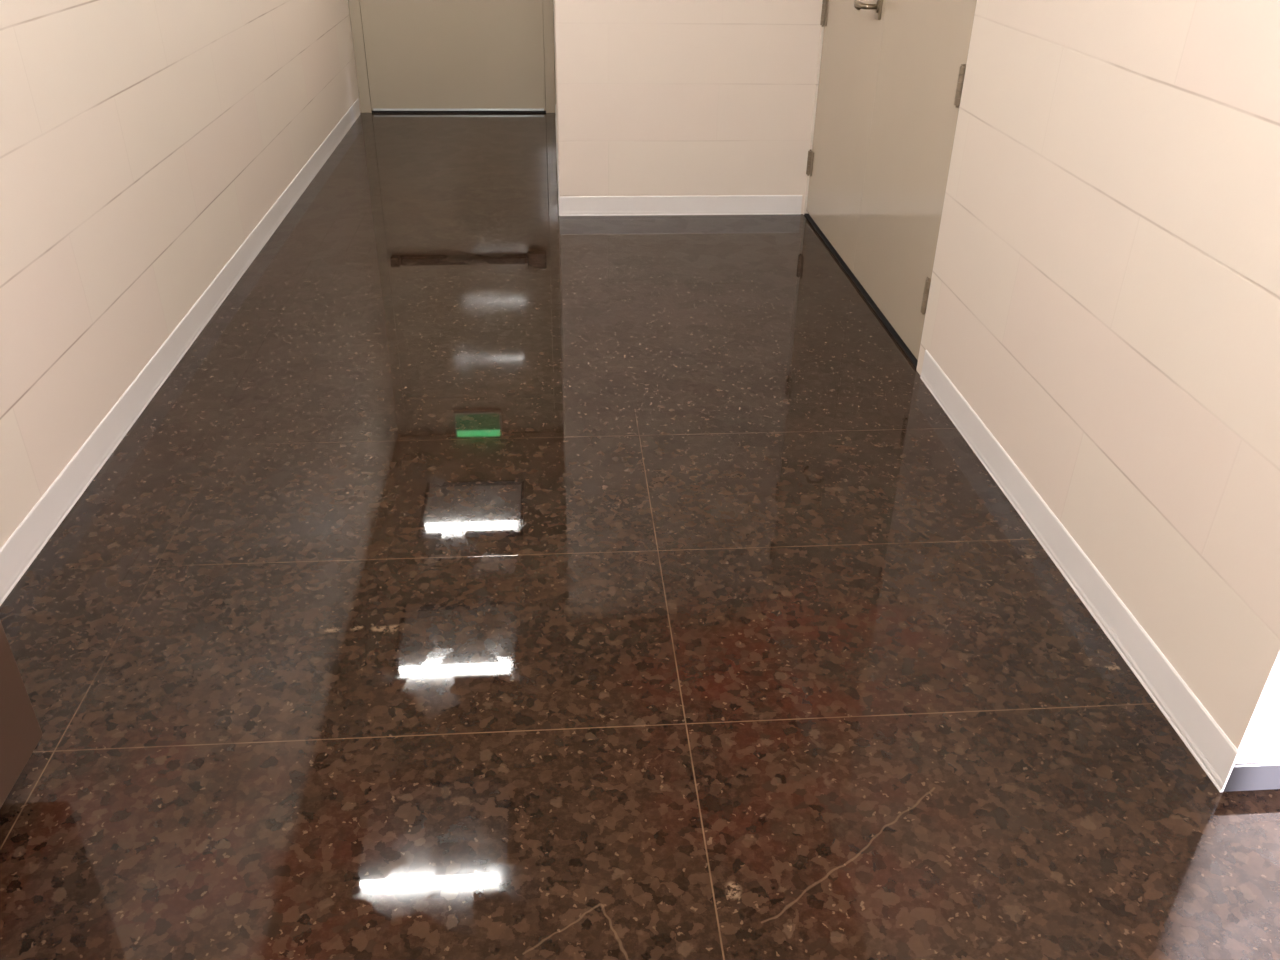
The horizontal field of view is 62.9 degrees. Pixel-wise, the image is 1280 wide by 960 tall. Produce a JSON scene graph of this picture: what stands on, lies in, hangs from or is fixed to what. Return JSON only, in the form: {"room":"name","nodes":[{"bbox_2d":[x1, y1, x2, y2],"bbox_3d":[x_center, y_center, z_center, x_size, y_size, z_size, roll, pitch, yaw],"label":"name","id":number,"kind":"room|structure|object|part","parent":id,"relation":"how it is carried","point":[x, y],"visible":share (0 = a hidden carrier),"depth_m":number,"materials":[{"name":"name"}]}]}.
{"room":"building corridor","nodes":[
{"label":"building corridor","id":0,"kind":"room"},
{"bbox_2d":[0,0,360,548],"bbox_3d":[-1.532,-0.951,2.035,0.180,2.420,9.894,-1,31,-4],"label":"wall","id":1,"kind":"structure","parent":0,"point":[143,142],"depth_m":3.05,"materials":[{"name":"white paint"}]},
{"bbox_2d":[0,99,359,605],"bbox_3d":[-1.455,0.060,2.606,0.006,0.100,9.834,-1,31,-4],"label":"baseboard","id":2,"kind":"structure","parent":1,"relation":"attached to","point":[26,542],"depth_m":3.13,"materials":[{"name":"white plastic"}]},
{"bbox_2d":[348,4,555,108],"bbox_3d":[-1.193,-3.552,6.449,1.644,2.420,0.170,-1,31,-4],"label":"wall","id":3,"kind":"structure","parent":0,"point":[348,4],"depth_m":6.85,"materials":[{"name":"beige paint"}]},
{"bbox_2d":[348,0,555,112],"bbox_3d":[-1.181,-3.471,6.315,1.280,2.418,0.145,-1,31,-4],"label":"door","id":4,"kind":"structure","parent":3,"relation":"in","point":[412,56],"depth_m":6.76,"materials":[{"name":"beige paint"}]},
{"bbox_2d":[553,0,558,167],"bbox_3d":[-0.369,-2.946,5.449,0.180,2.420,2.189,-1,31,-4],"label":"wall","id":5,"kind":"structure","parent":0,"point":[553,0],"depth_m":5.51,"materials":[{"name":"white paint"}]},
{"bbox_2d":[555,104,559,215],"bbox_3d":[-0.465,-1.845,5.871,0.006,0.092,2.169,-1,31,-4],"label":"baseboard","id":6,"kind":"structure","parent":5,"relation":"attached to","point":[555,104],"depth_m":5.57,"materials":[{"name":"white plastic"}]},
{"bbox_2d":[0,113,1279,959],"bbox_3d":[0.860,0.068,2.882,5.062,0.120,10.344,-1,31,-4],"label":"floor","id":7,"kind":"structure","parent":0,"point":[491,573],"depth_m":2.24,"materials":[{"name":"brown stone"}]},
{"bbox_2d":[0,621,42,807],"bbox_3d":[-1.171,0.408,1.313,0.339,0.825,0.925,-1,31,-4],"label":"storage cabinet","id":8,"kind":"object","parent":7,"relation":"on","point":[20,730],"visible":1,"depth_m":1.77,"materials":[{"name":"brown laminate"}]},
{"bbox_2d":[555,0,822,213],"bbox_3d":[0.305,-2.359,4.476,1.350,2.420,0.180,-1,31,-4],"label":"wall","id":9,"kind":"structure","parent":0,"point":[655,97],"depth_m":4.73,"materials":[{"name":"white paint"}]},
{"bbox_2d":[560,195,801,215],"bbox_3d":[0.199,-1.307,4.981,1.158,0.092,0.006,-1,31,-4],"label":"baseboard","id":10,"kind":"structure","parent":9,"relation":"attached to","point":[714,204],"depth_m":4.98,"materials":[{"name":"white plastic"}]},
{"bbox_2d":[803,0,1279,763],"bbox_3d":[1.036,-1.402,2.877,0.180,2.420,3.648,-1,31,-4],"label":"wall","id":11,"kind":"structure","parent":0,"point":[1104,296],"depth_m":2.14,"materials":[{"name":"white paint"}]},
{"bbox_2d":[804,0,976,368],"bbox_3d":[0.927,-1.729,3.743,0.232,2.100,1.792,-1,31,-4],"label":"door","id":12,"kind":"structure","parent":11,"relation":"in","point":[892,72],"depth_m":3.77,"materials":[{"name":"beige paint"}]},
{"bbox_3d":[0.803,-1.479,4.889,0.004,0.108,0.036,-1,31,-4],"label":"hinge plate","id":13,"kind":"part","parent":12,"relation":"part of","materials":[{"name":"metal"}]},
{"bbox_3d":[0.813,-2.039,4.559,0.004,0.108,0.036,-1,31,-4],"label":"hinge plate","id":14,"kind":"part","parent":12,"relation":"part of","materials":[{"name":"metal"}]},
{"bbox_3d":[0.833,-1.749,3.869,0.064,0.036,0.140,-1,31,-4],"label":"lever","id":15,"kind":"part","parent":12,"relation":"part of","materials":[{"name":"metal"}]},
{"bbox_3d":[0.874,-1.775,3.787,0.011,0.197,0.044,-1,31,-4],"label":"lever handle","id":16,"kind":"part","parent":12,"relation":"part of","materials":[{"name":"metal"}]},
{"bbox_2d":[920,350,1239,791],"bbox_3d":[0.997,0.074,2.659,0.006,0.100,1.791,-1,31,-4],"label":"baseboard","id":17,"kind":"structure","parent":11,"relation":"attached to","point":[1207,742],"depth_m":2.34,"materials":[{"name":"white plastic"}]},
{"bbox_3d":[2.270,-0.549,1.472,2.028,2.420,0.180,-1,31,-4],"label":"wall","id":18,"kind":"structure","parent":0,"visible":0},
{"bbox_2d":[1223,761,1279,791],"bbox_3d":[2.169,0.513,1.984,2.208,0.066,0.005,-1,31,-4],"label":"baseboard","id":19,"kind":"structure","parent":18,"relation":"attached to","point":[1260,775],"depth_m":1.90,"materials":[{"name":"grey plastic"}]}
]}

